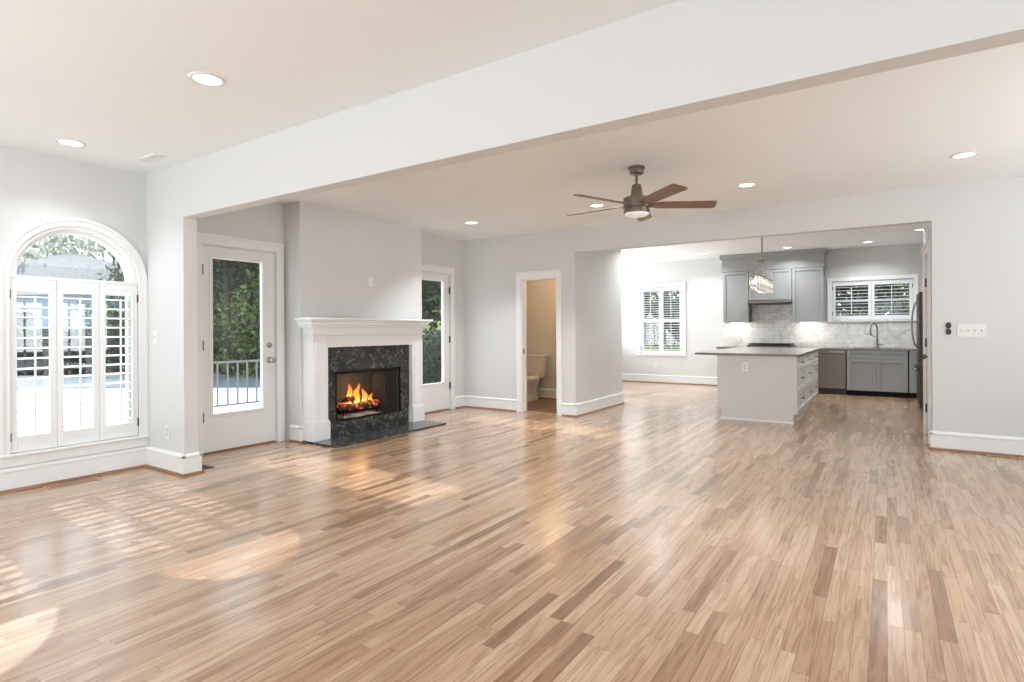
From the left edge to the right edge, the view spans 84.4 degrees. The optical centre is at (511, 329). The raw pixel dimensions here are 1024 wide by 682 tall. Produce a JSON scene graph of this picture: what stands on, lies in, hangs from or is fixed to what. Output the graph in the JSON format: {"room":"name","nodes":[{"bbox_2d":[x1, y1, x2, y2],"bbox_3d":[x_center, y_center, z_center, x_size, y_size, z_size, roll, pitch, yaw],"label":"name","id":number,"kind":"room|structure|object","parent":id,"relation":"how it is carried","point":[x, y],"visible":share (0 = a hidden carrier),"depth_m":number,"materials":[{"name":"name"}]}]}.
{"room":"empty living room","nodes":[
{"label":"empty living room","id":0,"kind":"room"},
{"bbox_2d":[0,145,463,468],"bbox_3d":[-2.042,-0.217,7.205,0.160,2.895,15.760,0,0,34],"label":"wall","id":1,"kind":"structure","parent":0,"point":[34,187],"depth_m":4.91,"materials":[{"name":"white paint"}]},
{"bbox_2d":[0,446,145,493],"bbox_3d":[-4.802,1.151,2.850,0.036,0.184,5.443,0,0,34],"label":"baseboard","id":2,"kind":"structure","parent":1,"relation":"attached to","point":[12,479],"depth_m":4.62,"materials":[{"name":"white paint"}]},
{"bbox_2d":[0,217,148,468],"bbox_3d":[-3.654,0.061,4.729,0.205,1.978,1.032,0,0,34],"label":"window","id":3,"kind":"structure","parent":1,"relation":"in","point":[131,263],"depth_m":4.69,"materials":[{"name":"white paint"}]},
{"bbox_2d":[10,278,56,452],"bbox_3d":[-3.784,0.274,4.452,0.099,1.345,0.307,0,0,39],"label":"plantation shutter","id":4,"kind":"object","parent":3,"relation":"attached to","point":[43,440],"visible":1,"depth_m":4.43,"materials":[{"name":"white paint"}]},
{"bbox_2d":[56,281,99,445],"bbox_3d":[-3.616,0.273,4.704,0.099,1.345,0.294,0,0,39],"label":"plantation shutter","id":5,"kind":"object","parent":3,"relation":"attached to","point":[83,435],"visible":1,"depth_m":4.68,"materials":[{"name":"white paint"}]},
{"bbox_2d":[99,283,138,439],"bbox_3d":[-3.446,0.272,4.958,0.099,1.345,0.310,0,0,39],"label":"plantation shutter","id":6,"kind":"object","parent":3,"relation":"attached to","point":[113,431],"visible":1,"depth_m":4.93,"materials":[{"name":"white paint"}]},
{"bbox_2d":[197,232,284,455],"bbox_3d":[-2.808,0.142,5.869,0.036,2.183,0.986,0,0,34],"label":"door frame","id":7,"kind":"structure","parent":1,"relation":"in","point":[202,238],"depth_m":6.04,"materials":[{"name":"white paint"}]},
{"bbox_2d":[202,244,276,454],"bbox_3d":[-2.859,0.193,5.901,0.234,2.082,0.816,0,0,34],"label":"door","id":8,"kind":"structure","parent":7,"relation":"attached to","point":[237,429],"depth_m":5.91,"materials":[{"name":"white paint"}]},
{"bbox_2d":[422,264,454,408],"bbox_3d":[-1.162,0.134,8.354,0.036,2.183,0.983,0,0,34],"label":"door frame","id":9,"kind":"structure","parent":1,"relation":"in","point":[425,267],"depth_m":8.70,"materials":[{"name":"white paint"}]},
{"bbox_2d":[422,271,450,413],"bbox_3d":[-1.236,0.185,8.404,0.175,2.082,0.811,0,0,34],"label":"door","id":10,"kind":"structure","parent":9,"relation":"attached to","point":[436,396],"depth_m":8.60,"materials":[{"name":"white paint"}]},
{"bbox_2d":[455,395,464,408],"bbox_3d":[-0.816,1.132,8.868,0.036,0.184,0.260,0,0,34],"label":"baseboard","id":11,"kind":"structure","parent":1,"relation":"attached to","point":[459,400],"depth_m":8.86,"materials":[{"name":"white paint"}]},
{"bbox_2d":[284,201,421,441],"bbox_3d":[-1.890,-0.091,7.045,0.270,2.640,1.940,0,0,34],"label":"wall","id":12,"kind":"structure","parent":0,"point":[331,254],"depth_m":6.63,"materials":[{"name":"white paint"}]},
{"bbox_2d":[288,425,302,443],"bbox_3d":[-2.372,1.140,6.183,0.206,0.184,0.036,0,0,34],"label":"baseboard","id":13,"kind":"structure","parent":12,"relation":"attached to","point":[294,429],"depth_m":6.18,"materials":[{"name":"white paint"}]},
{"bbox_2d":[294,317,432,441],"bbox_3d":[-1.700,0.536,6.828,0.280,1.341,1.935,0,0,34],"label":"fireplace mantel","id":14,"kind":"object","parent":12,"relation":"attached to","point":[319,334],"visible":0.93,"depth_m":6.35,"materials":[{"name":"white paint"}]},
{"bbox_2d":[294,317,432,321],"bbox_3d":[-1.703,-0.121,6.828,0.280,0.028,1.935,0,0,34],"label":"mantel shelf","id":15,"kind":"object","parent":14,"relation":"attached to","point":[305,319],"depth_m":6.44,"materials":[{"name":"white paint"}]},
{"bbox_2d":[328,345,408,436],"bbox_3d":[-1.728,0.699,6.848,0.030,1.020,1.395,0,0,34],"label":"fireplace surround","id":16,"kind":"object","parent":14,"relation":"attached to","point":[358,357],"visible":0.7,"depth_m":6.81,"materials":[{"name":"black stone"}]},
{"bbox_2d":[335,366,399,421],"bbox_3d":[-1.884,0.762,6.944,0.373,0.619,1.063,0,0,34],"label":"firebox","id":17,"kind":"object","parent":16,"relation":"attached to","point":[383,383],"depth_m":7.16,"materials":[{"name":"black metal"}]},
{"bbox_2d":[336,374,336,419],"bbox_3d":[-2.029,0.771,6.469,0.021,0.537,0.046,0,0,12],"label":"curtain","id":18,"kind":"object","parent":17,"relation":"hanging from","point":[336,374],"depth_m":6.49,"materials":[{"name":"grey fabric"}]},
{"bbox_2d":[337,399,379,410],"bbox_3d":[-1.871,0.924,6.904,0.112,0.105,0.608,0,0,34],"label":"log","id":19,"kind":"object","parent":17,"relation":"on","point":[374,402],"visible":0.94,"depth_m":6.87,"materials":[{"name":"brown wood"}]},
{"bbox_2d":[342,392,361,402],"bbox_3d":[-1.943,0.824,6.929,0.086,0.099,0.429,0,0,13],"label":"log","id":20,"kind":"object","parent":19,"relation":"on","point":[351,398],"visible":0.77,"depth_m":6.78,"materials":[{"name":"brown wood"}]},
{"bbox_2d":[362,391,367,401],"bbox_3d":[-1.839,0.814,7.045,0.056,0.170,0.077,0,0,34],"label":"flame","id":21,"kind":"object","parent":19,"relation":"on","point":[364,394],"visible":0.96,"depth_m":7.02,"materials":[{"name":"yellow"}]},
{"bbox_2d":[337,410,383,417],"bbox_3d":[-1.893,1.016,6.931,0.290,0.046,0.660,0,0,34],"label":"bed","id":22,"kind":"object","parent":17,"relation":"in","point":[367,412],"visible":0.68,"depth_m":6.82,"materials":[{"name":"grey"}]},
{"bbox_2d":[384,369,396,411],"bbox_3d":[-1.550,0.769,7.191,0.031,0.537,0.218,0,0,34],"label":"curtain","id":23,"kind":"object","parent":17,"relation":"hanging from","point":[390,375],"depth_m":7.18,"materials":[{"name":"black metal"}]},
{"bbox_3d":[-1.976,0.915,6.966,0.120,0.116,0.535,0,0,34],"label":"log","id":24,"kind":"object","parent":17,"relation":"on","visible":0},
{"bbox_2d":[346,388,351,403],"bbox_3d":[-1.982,0.775,6.874,0.058,0.250,0.080,0,0,34],"label":"flame","id":25,"kind":"object","parent":24,"relation":"on","point":[349,393],"visible":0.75,"depth_m":6.85,"materials":[{"name":"yellow"}]},
{"bbox_2d":[0,381,1023,681],"bbox_3d":[1.812,1.270,4.537,9.520,0.123,15.880,0,0,34],"label":"floor","id":26,"kind":"structure","parent":0,"point":[654,536],"depth_m":3.03,"materials":[{"name":"brown wood"}]},
{"bbox_2d":[43,477,101,489],"bbox_3d":[-3.538,1.235,4.555,0.120,0.005,0.360,0,0,34],"label":"floor vent","id":27,"kind":"object","parent":26,"relation":"in","point":[92,478],"visible":1,"depth_m":4.54,"materials":[{"name":"brown wood"}]},
{"bbox_2d":[309,420,445,447],"bbox_3d":[-1.524,1.217,6.711,0.458,0.021,1.756,0,0,34],"label":"hearth slab","id":28,"kind":"object","parent":26,"relation":"on","point":[388,431],"visible":0.89,"depth_m":6.57,"materials":[{"name":"black stone"}]},
{"bbox_2d":[527,354,548,401],"bbox_3d":[0.291,0.824,9.724,0.472,0.790,0.687,0,0,34],"label":"toilet","id":29,"kind":"object","parent":26,"relation":"on","point":[537,364],"visible":0.62,"depth_m":9.78,"materials":[{"name":"white ceramic"}]},
{"bbox_2d":[717,351,817,423],"bbox_3d":[3.982,0.769,8.573,1.016,0.862,2.715,0,0,34],"label":"kitchen island","id":30,"kind":"object","parent":26,"relation":"on","point":[775,389],"visible":0.95,"depth_m":7.49,"materials":[{"name":"white paint"}]},
{"bbox_2d":[742,362,747,370],"bbox_3d":[3.106,0.493,7.534,0.075,0.118,0.010,0,0,34],"label":"wall outlet","id":31,"kind":"object","parent":30,"relation":"attached to","point":[744,364],"visible":1,"depth_m":7.53,"materials":[{"name":"white plastic"}]},
{"bbox_2d":[695,347,819,356],"bbox_3d":[3.863,0.324,8.678,1.305,0.028,2.785,0,0,34],"label":"island countertop","id":32,"kind":"structure","parent":30,"relation":"on","point":[743,351],"depth_m":8.10,"materials":[{"name":"beige stone"}]},
{"bbox_2d":[747,343,795,347],"bbox_3d":[5.158,0.732,11.232,0.796,0.925,0.672,0,0,34],"label":"range cooker","id":33,"kind":"object","parent":26,"relation":"on","point":[781,345],"visible":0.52,"depth_m":11.06,"materials":[{"name":"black metal"}]},
{"bbox_2d":[747,345,795,346],"bbox_3d":[5.166,0.310,11.247,0.796,0.017,0.636,0,0,34],"label":"cooktop","id":34,"kind":"object","parent":33,"relation":"in","point":[747,345],"depth_m":11.00,"materials":[{"name":"black glass"}]},
{"bbox_2d":[817,350,846,394],"bbox_3d":[5.999,0.780,10.700,0.606,0.821,0.598,0,0,34],"label":"dishwasher","id":35,"kind":"object","parent":26,"relation":"on","point":[832,364],"visible":0.7,"depth_m":10.41,"materials":[{"name":"silver metal"}]},
{"bbox_2d":[847,350,907,397],"bbox_3d":[6.638,0.776,10.271,0.918,0.823,0.644,0,0,34],"label":"base cabinet","id":36,"kind":"object","parent":26,"relation":"on","point":[882,373],"visible":1,"depth_m":10.04,"materials":[{"name":"grey paint"}]},
{"bbox_2d":[792,347,916,350],"bbox_3d":[6.629,0.348,10.290,2.694,0.031,0.618,0,0,34],"label":"countertop","id":37,"kind":"structure","parent":36,"relation":"on","point":[821,348],"depth_m":10.25,"materials":[{"name":"beige stone"}]},
{"bbox_2d":[864,323,883,347],"bbox_3d":[6.698,0.101,10.439,0.292,0.463,0.128,0,0,13],"label":"kitchen faucet","id":38,"kind":"object","parent":37,"relation":"on","point":[870,332],"visible":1,"depth_m":10.45,"materials":[{"name":"silver metal"}]},
{"bbox_2d":[908,351,916,397],"bbox_3d":[7.395,0.772,9.788,0.845,0.823,0.612,0,0,34],"label":"base cabinet","id":39,"kind":"object","parent":26,"relation":"on","point":[912,355],"visible":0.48,"depth_m":9.75,"materials":[{"name":"grey paint"}]},
{"bbox_2d":[911,292,922,407],"bbox_3d":[6.454,0.316,8.393,0.850,1.745,0.920,0,0,34],"label":"refrigerator","id":40,"kind":"object","parent":26,"relation":"on","point":[919,297],"visible":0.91,"depth_m":8.20,"materials":[{"name":"silver metal"}]},
{"bbox_2d":[987,454,1023,459],"bbox_3d":[4.659,1.194,5.278,0.330,0.005,0.100,0,0,34],"label":"floor vent","id":41,"kind":"object","parent":26,"relation":"in","point":[988,455],"visible":1,"depth_m":5.29,"materials":[{"name":"brown wood"}]},
{"bbox_3d":[4.592,0.786,11.625,0.572,0.823,0.644,0,0,34],"label":"base cabinet","id":42,"kind":"object","parent":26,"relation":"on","visible":0},
{"bbox_2d":[716,346,746,347],"bbox_3d":[4.590,0.358,11.641,0.594,0.031,0.618,0,0,34],"label":"countertop","id":43,"kind":"structure","parent":42,"relation":"on","point":[718,346],"depth_m":11.62,"materials":[{"name":"beige stone"}]},
{"bbox_2d":[0,0,1023,240],"bbox_3d":[0.288,-1.481,2.257,9.200,0.120,10.090,0,0,34],"label":"ceiling","id":44,"kind":"structure","parent":0,"point":[110,77],"depth_m":3.60,"materials":[{"name":"white paint"}]},
{"bbox_2d":[54,138,86,146],"bbox_3d":[-3.309,-1.401,4.232,0.192,0.006,0.192,0,0,34],"label":"recessed light","id":45,"kind":"object","parent":44,"relation":"in","point":[67,142],"visible":1,"depth_m":4.22,"materials":[{"name":"white plastic"}]},
{"bbox_2d":[137,153,166,162],"bbox_3d":[-2.933,-1.401,4.601,0.280,0.010,0.100,0,0,34],"label":"ceiling vent","id":46,"kind":"object","parent":44,"relation":"in","point":[145,158],"visible":1,"depth_m":4.59,"materials":[{"name":"white plastic"}]},
{"bbox_2d":[187,71,225,86],"bbox_3d":[-1.717,-1.408,3.178,0.192,0.006,0.192,0,0,34],"label":"recessed light","id":47,"kind":"object","parent":44,"relation":"in","point":[202,78],"visible":1,"depth_m":3.17,"materials":[{"name":"white"}]},
{"bbox_2d":[589,204,604,207],"bbox_3d":[0.972,-1.421,6.458,0.192,0.006,0.192,0,0,34],"label":"recessed light","id":48,"kind":"object","parent":44,"relation":"in","point":[590,205],"visible":1,"depth_m":6.45,"materials":[{"name":"white"}]},
{"bbox_2d":[567,165,716,221],"bbox_3d":[1.057,-1.208,4.969,1.301,0.435,1.327,0,0,34],"label":"ceiling fan","id":49,"kind":"object","parent":44,"relation":"hanging from","point":[637,205],"visible":1,"depth_m":4.87,"materials":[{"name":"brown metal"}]},
{"bbox_2d":[736,182,756,187],"bbox_3d":[2.314,-1.428,5.569,0.192,0.006,0.192,0,0,34],"label":"recessed light","id":50,"kind":"object","parent":44,"relation":"in","point":[748,184],"visible":1,"depth_m":5.57,"materials":[{"name":"white"}]},
{"bbox_2d":[950,151,978,158],"bbox_3d":[3.717,-1.435,4.640,0.192,0.006,0.192,0,0,34],"label":"recessed light","id":51,"kind":"object","parent":44,"relation":"in","point":[971,153],"visible":1,"depth_m":4.64,"materials":[{"name":"white"}]},
{"bbox_2d":[526,279,556,388],"bbox_3d":[0.899,-0.207,9.815,1.860,2.845,0.120,0,0,34],"label":"wall","id":52,"kind":"structure","parent":0,"point":[541,294],"depth_m":9.97,"materials":[{"name":"beige paint"}]},
{"bbox_2d":[538,388,556,399],"bbox_3d":[0.862,1.124,9.750,1.860,0.184,0.036,0,0,34],"label":"baseboard","id":53,"kind":"structure","parent":52,"relation":"attached to","point":[543,393],"depth_m":9.91,"materials":[{"name":"white paint"}]},
{"bbox_2d":[145,0,1023,476],"bbox_3d":[0.536,-0.153,2.621,9.200,2.740,0.149,0,0,34],"label":"wall","id":54,"kind":"structure","parent":0,"point":[683,57],"depth_m":2.84,"materials":[{"name":"white paint"}]},
{"bbox_2d":[153,331,157,343],"bbox_3d":[-3.183,0.064,5.027,0.070,0.115,0.020,0,0,34],"label":"light switch","id":55,"kind":"object","parent":54,"relation":"attached to","point":[155,333],"visible":1,"depth_m":5.02,"materials":[{"name":"white plastic"}]},
{"bbox_2d":[165,425,169,438],"bbox_3d":[-3.006,0.890,4.918,0.070,0.115,0.010,0,0,34],"label":"wall outlet","id":56,"kind":"object","parent":54,"relation":"attached to","point":[167,428],"visible":1,"depth_m":4.91,"materials":[{"name":"white plastic"}]},
{"bbox_2d":[180,451,204,476],"bbox_3d":[-2.719,1.141,4.803,0.036,0.184,0.185,0,0,34],"label":"baseboard","id":57,"kind":"structure","parent":54,"relation":"attached to","point":[192,459],"depth_m":4.80,"materials":[{"name":"white paint"}]},
{"bbox_2d":[198,451,203,473],"bbox_3d":[-2.953,1.143,5.047,0.694,0.184,0.036,0,0,34],"label":"baseboard","id":58,"kind":"structure","parent":54,"relation":"attached to","point":[200,456],"depth_m":4.85,"materials":[{"name":"white paint"}]},
{"bbox_2d":[579,250,621,402],"bbox_3d":[1.329,-0.209,8.673,0.120,2.845,1.550,0,0,34],"label":"wall","id":59,"kind":"structure","parent":0,"point":[600,273],"depth_m":8.57,"materials":[{"name":"white paint"}]},
{"bbox_2d":[575,392,624,416],"bbox_3d":[1.368,1.121,8.579,0.036,0.184,1.742,0,0,34],"label":"baseboard","id":60,"kind":"structure","parent":59,"relation":"attached to","point":[591,406],"depth_m":8.49,"materials":[{"name":"white paint"}]},
{"bbox_2d":[464,176,1023,437],"bbox_3d":[3.102,-0.243,6.497,9.200,2.895,0.120,0,0,34],"label":"wall","id":61,"kind":"structure","parent":0,"point":[977,228],"depth_m":5.75,"materials":[{"name":"white paint"}]},
{"bbox_2d":[464,395,516,411],"bbox_3d":[-0.347,1.130,8.692,1.012,0.184,0.036,0,0,34],"label":"baseboard","id":62,"kind":"structure","parent":61,"relation":"attached to","point":[492,403],"depth_m":8.67,"materials":[{"name":"white paint"}]},
{"bbox_2d":[515,269,561,415],"bbox_3d":[0.428,0.234,8.270,0.602,1.967,0.122,0,0,34],"label":"door frame","id":63,"kind":"structure","parent":61,"relation":"in","point":[523,282],"depth_m":8.41,"materials":[{"name":"white paint"}]},
{"bbox_2d":[561,403,577,416],"bbox_3d":[0.808,1.124,7.927,0.248,0.184,0.036,0,0,34],"label":"baseboard","id":64,"kind":"structure","parent":61,"relation":"attached to","point":[568,409],"depth_m":7.93,"materials":[{"name":"white paint"}]},
{"bbox_2d":[946,322,950,334],"bbox_3d":[4.331,-0.013,5.600,0.042,0.125,0.020,0,0,34],"label":"light switch","id":65,"kind":"object","parent":61,"relation":"attached to","point":[948,325],"visible":1,"depth_m":5.59,"materials":[{"name":"black plastic"}]},
{"bbox_2d":[957,324,985,336],"bbox_3d":[4.477,0.005,5.503,0.213,0.118,0.020,0,0,34],"label":"light switch","id":66,"kind":"object","parent":61,"relation":"attached to","point":[963,330],"visible":1,"depth_m":5.49,"materials":[{"name":"white plastic"}]},
{"bbox_2d":[928,431,1023,457],"bbox_3d":[5.548,1.101,4.788,3.246,0.184,0.036,0,0,34],"label":"baseboard","id":67,"kind":"structure","parent":61,"relation":"attached to","point":[944,441],"depth_m":5.47,"materials":[{"name":"white paint"}]},
{"bbox_2d":[622,243,922,391],"bbox_3d":[5.225,-0.253,11.693,7.000,2.895,0.171,0,0,34],"label":"wall","id":68,"kind":"structure","parent":0,"point":[703,278],"depth_m":11.93,"materials":[{"name":"white paint"}]},
{"bbox_2d":[636,282,686,355],"bbox_3d":[3.417,-0.239,12.870,1.165,1.655,0.205,0,0,34],"label":"window","id":69,"kind":"structure","parent":68,"relation":"in","point":[669,284],"depth_m":12.85,"materials":[{"name":"white paint"}]},
{"bbox_2d":[641,288,660,353],"bbox_3d":[3.187,-0.203,12.964,0.484,1.505,0.072,0,0,34],"label":"plantation shutter","id":70,"kind":"object","parent":69,"relation":"attached to","point":[650,290],"visible":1,"depth_m":12.95,"materials":[{"name":"white paint"}]},
{"bbox_2d":[661,287,681,353],"bbox_3d":[3.593,-0.205,12.694,0.483,1.505,0.072,0,0,34],"label":"plantation shutter","id":71,"kind":"object","parent":69,"relation":"attached to","point":[674,289],"visible":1,"depth_m":12.69,"materials":[{"name":"white paint"}]},
{"bbox_2d":[622,373,717,385],"bbox_3d":[3.388,1.111,12.803,2.700,0.184,0.036,0,0,34],"label":"baseboard","id":72,"kind":"structure","parent":68,"relation":"attached to","point":[673,379],"depth_m":12.68,"materials":[{"name":"white paint"}]},
{"bbox_2d":[723,271,751,322],"bbox_3d":[4.686,-0.678,11.740,0.503,1.040,0.342,0,0,34],"label":"upper cabinet","id":73,"kind":"object","parent":68,"relation":"attached to","point":[736,308],"visible":1,"depth_m":11.61,"materials":[{"name":"grey paint"}]},
{"bbox_2d":[719,248,827,272],"bbox_3d":[5.225,-1.374,11.348,1.940,0.345,0.396,0,0,34],"label":"crown molding","id":74,"kind":"structure","parent":73,"relation":"attached to","point":[804,258],"depth_m":11.15,"materials":[{"name":"grey paint"}]},
{"bbox_2d":[749,268,791,299],"bbox_3d":[5.227,-0.898,11.381,0.793,0.605,0.342,0,0,34],"label":"upper cabinet","id":75,"kind":"object","parent":68,"relation":"attached to","point":[782,278],"visible":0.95,"depth_m":11.18,"materials":[{"name":"grey paint"}]},
{"bbox_2d":[748,299,791,304],"bbox_3d":[5.195,-0.554,11.330,0.789,0.082,0.464,0,0,34],"label":"range hood","id":76,"kind":"object","parent":75,"relation":"attached to","point":[782,301],"visible":0.98,"depth_m":11.16,"materials":[{"name":"silver metal"}]},
{"bbox_2d":[792,267,824,321],"bbox_3d":[5.785,-0.683,11.012,0.540,1.040,0.342,0,0,34],"label":"upper cabinet","id":77,"kind":"object","parent":68,"relation":"attached to","point":[808,284],"visible":1,"depth_m":10.88,"materials":[{"name":"grey paint"}]},
{"bbox_2d":[827,274,918,321],"bbox_3d":[6.777,-0.583,10.644,1.444,0.850,0.205,0,0,34],"label":"window","id":78,"kind":"structure","parent":68,"relation":"in","point":[915,277],"depth_m":10.62,"materials":[{"name":"white paint"}]},
{"bbox_2d":[832,281,870,319],"bbox_3d":[6.479,-0.559,10.782,0.646,0.725,0.073,0,0,34],"label":"plantation shutter","id":79,"kind":"object","parent":78,"relation":"attached to","point":[868,283],"visible":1,"depth_m":10.76,"materials":[{"name":"white paint"}]},
{"bbox_2d":[871,279,912,318],"bbox_3d":[7.021,-0.562,10.423,0.646,0.725,0.073,0,0,34],"label":"plantation shutter","id":80,"kind":"object","parent":78,"relation":"attached to","point":[900,281],"visible":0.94,"depth_m":10.40,"materials":[{"name":"white paint"}]},
{"bbox_2d":[622,223,922,264],"bbox_3d":[3.657,-1.603,9.381,6.950,0.120,5.430,0,0,34],"label":"ceiling","id":81,"kind":"structure","parent":0,"point":[897,234],"depth_m":10.18,"materials":[{"name":"white paint"}]},
{"bbox_2d":[749,237,772,293],"bbox_3d":[3.507,-1.033,7.929,0.128,1.018,1.140,0,0,34],"label":"chandelier","id":82,"kind":"object","parent":81,"relation":"hanging from","point":[761,284],"visible":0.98,"depth_m":7.78,"materials":[{"name":"clear glass"}]},
{"bbox_2d":[923,222,931,433],"bbox_3d":[4.734,-0.226,6.334,0.120,2.845,1.410,0,0,34],"label":"wall","id":83,"kind":"structure","parent":0,"point":[926,226],"depth_m":6.49,"materials":[{"name":"white paint"}]},
{"bbox_2d":[922,278,927,411],"bbox_3d":[4.565,0.177,6.208,0.115,2.018,0.724,0,0,34],"label":"door","id":84,"kind":"structure","parent":83,"relation":"in","point":[924,356],"depth_m":6.47,"materials":[{"name":"white paint"}]},
{"bbox_2d":[922,239,931,443],"bbox_3d":[4.557,0.127,6.206,0.036,2.141,0.914,0,0,34],"label":"trim","id":85,"kind":"structure","parent":83,"relation":"attached to","point":[926,250],"depth_m":5.84,"materials":[{"name":"white paint"}]},
{"bbox_2d":[927,428,932,449],"bbox_3d":[4.257,1.107,5.745,0.036,0.184,0.206,0,0,34],"label":"baseboard","id":86,"kind":"structure","parent":83,"relation":"attached to","point":[930,429],"depth_m":5.67,"materials":[{"name":"white paint"}]},
{"label":"outside","id":87,"kind":"structure","parent":0,"visible":0},
{"bbox_2d":[17,363,259,426],"bbox_3d":[-31.819,1.886,33.076,70.400,0.780,140.000,0,0,34],"label":"ground","id":88,"kind":"structure","parent":87,"point":[67,391],"depth_m":11.09,"materials":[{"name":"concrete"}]},
{"bbox_2d":[20,235,84,261],"bbox_3d":[-29.378,-3.396,33.032,8.119,10.407,8.462,0,0,-3],"label":"tree","id":89,"kind":"object","parent":88,"relation":"on","point":[28,255],"visible":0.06,"depth_m":32.64,"materials":[{"name":"green plant"}]},
{"bbox_2d":[17,326,124,375],"bbox_3d":[-17.240,0.711,17.998,11.802,1.750,1.531,0,0,0],"label":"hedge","id":90,"kind":"object","parent":88,"relation":"on","point":[21,353],"visible":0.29,"depth_m":17.55,"materials":[{"name":"green plant"}]},
{"bbox_2d":[36,235,117,262],"bbox_3d":[-24.017,-3.216,33.864,8.109,9.973,7.780,0,0,11],"label":"tree","id":91,"kind":"object","parent":88,"relation":"on","point":[90,249],"visible":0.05,"depth_m":31.50,"materials":[{"name":"green plant"}]},
{"bbox_2d":[16,255,250,350],"bbox_3d":[-21.406,-1.200,29.000,14.400,5.350,9.000,0,0,0],"label":"house","id":92,"kind":"structure","parent":88,"relation":"on","point":[57,266],"depth_m":26.11,"materials":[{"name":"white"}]},
{"bbox_2d":[17,376,259,388],"bbox_3d":[-11.593,1.386,15.000,16.800,0.019,3.200,0,0,0],"label":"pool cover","id":93,"kind":"object","parent":88,"relation":"on","point":[222,380],"visible":0.33,"depth_m":14.78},
{"bbox_2d":[73,270,218,326],"bbox_3d":[-16.196,-1.974,27.065,6.481,7.457,6.683,0,0,-11],"label":"tree","id":94,"kind":"object","parent":88,"relation":"on","point":[110,306],"visible":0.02,"depth_m":24.33,"materials":[{"name":"green plant"}]},
{"bbox_2d":[98,260,248,372],"bbox_3d":[-10.880,-0.970,18.099,3.894,5.213,4.972,0,0,-5],"label":"tree","id":95,"kind":"object","parent":88,"relation":"on","point":[117,274],"visible":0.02,"depth_m":16.95,"materials":[{"name":"green plant"}]},
{"bbox_2d":[213,259,259,376],"bbox_3d":[-8.885,-1.177,17.743,5.079,5.668,4.926,0,0,6],"label":"tree","id":96,"kind":"object","parent":88,"relation":"on","point":[244,351],"visible":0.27,"depth_m":16.87,"materials":[{"name":"green plant"}]},
{"bbox_2d":[235,272,259,375],"bbox_3d":[-6.051,-1.605,18.425,4.867,6.516,6.215,0,0,-13],"label":"tree","id":97,"kind":"object","parent":88,"relation":"on","point":[249,297],"visible":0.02,"depth_m":16.27,"materials":[{"name":"green plant"}]},
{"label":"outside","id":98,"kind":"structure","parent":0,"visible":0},
{"bbox_2d":[17,381,438,435],"bbox_3d":[-5.844,1.334,5.075,3.840,0.110,30.000,0,0,34],"label":"patio","id":99,"kind":"structure","parent":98,"point":[257,404],"depth_m":7.89,"materials":[{"name":"concrete"}]},
{"bbox_2d":[213,360,259,407],"bbox_3d":[-4.407,0.877,9.639,0.050,0.790,3.450,0,0,34],"label":"deck railing","id":100,"kind":"object","parent":99,"relation":"on","point":[246,361],"visible":0.2,"depth_m":9.38,"materials":[{"name":"silver metal"}]},
{"bbox_2d":[422,329,440,383],"bbox_3d":[-1.659,0.736,13.886,1.269,1.628,5.668,0,0,34],"label":"hedge","id":101,"kind":"object","parent":99,"relation":"on","point":[431,342],"visible":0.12,"depth_m":12.95,"materials":[{"name":"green plant"}]},
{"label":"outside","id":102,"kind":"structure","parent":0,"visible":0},
{"bbox_3d":[28.422,1.431,24.792,60.000,0.300,47.280,0,0,34],"label":"yard","id":103,"kind":"structure","parent":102,"visible":0},
{"bbox_2d":[213,259,259,369],"bbox_3d":[-8.129,-2.362,20.321,5.895,8.112,6.404,0,0,-17],"label":"tree","id":104,"kind":"object","parent":103,"relation":"on","point":[233,277],"visible":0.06,"depth_m":17.62,"materials":[{"name":"green plant"}]},
{"bbox_2d":[257,274,440,330],"bbox_3d":[-5.109,-2.211,19.823,6.126,7.759,5.638,0,0,10],"label":"tree","id":105,"kind":"object","parent":103,"relation":"on","point":[429,296],"visible":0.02,"depth_m":20.51,"materials":[{"name":"green plant"}]},
{"bbox_2d":[645,290,679,347],"bbox_3d":[5.131,-1.929,19.477,5.569,7.054,5.126,0,0,8],"label":"tree","id":106,"kind":"object","parent":103,"relation":"on","point":[647,309],"visible":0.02,"depth_m":17.94,"materials":[{"name":"green plant"}]},
{"bbox_2d":[645,295,679,341],"bbox_3d":[6.741,-1.209,17.293,4.137,5.538,5.283,0,0,-18],"label":"tree","id":107,"kind":"object","parent":103,"relation":"on","point":[672,298],"visible":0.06,"depth_m":18.29,"materials":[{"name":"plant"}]},
{"bbox_2d":[645,286,681,331],"bbox_3d":[3.905,-1.923,21.605,5.126,7.054,5.569,0,0,-37],"label":"tree","id":108,"kind":"object","parent":103,"relation":"on","point":[672,294],"visible":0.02,"depth_m":20.47,"materials":[{"name":"green plant"}]},
{"bbox_2d":[836,279,906,316],"bbox_3d":[9.088,-1.616,16.569,4.613,6.348,5.012,0,0,-28],"label":"tree","id":109,"kind":"object","parent":103,"relation":"on","point":[883,286],"visible":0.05,"depth_m":14.54,"materials":[{"name":"green plant"}]},
{"bbox_2d":[833,278,912,320],"bbox_3d":[10.643,-0.716,14.956,4.010,4.474,3.889,0,0,-3],"label":"tree","id":110,"kind":"object","parent":103,"relation":"on","point":[906,305],"visible":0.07,"depth_m":14.69,"materials":[{"name":"green plant"}]},
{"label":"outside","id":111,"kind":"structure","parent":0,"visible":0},
{"bbox_2d":[422,298,679,377],"bbox_3d":[2.098,-0.340,27.500,19.800,3.700,25.000,0,0,0],"label":"trees","id":112,"kind":"object","parent":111,"point":[439,322],"visible":0.02,"depth_m":18.25,"materials":[{"name":"green plant"}]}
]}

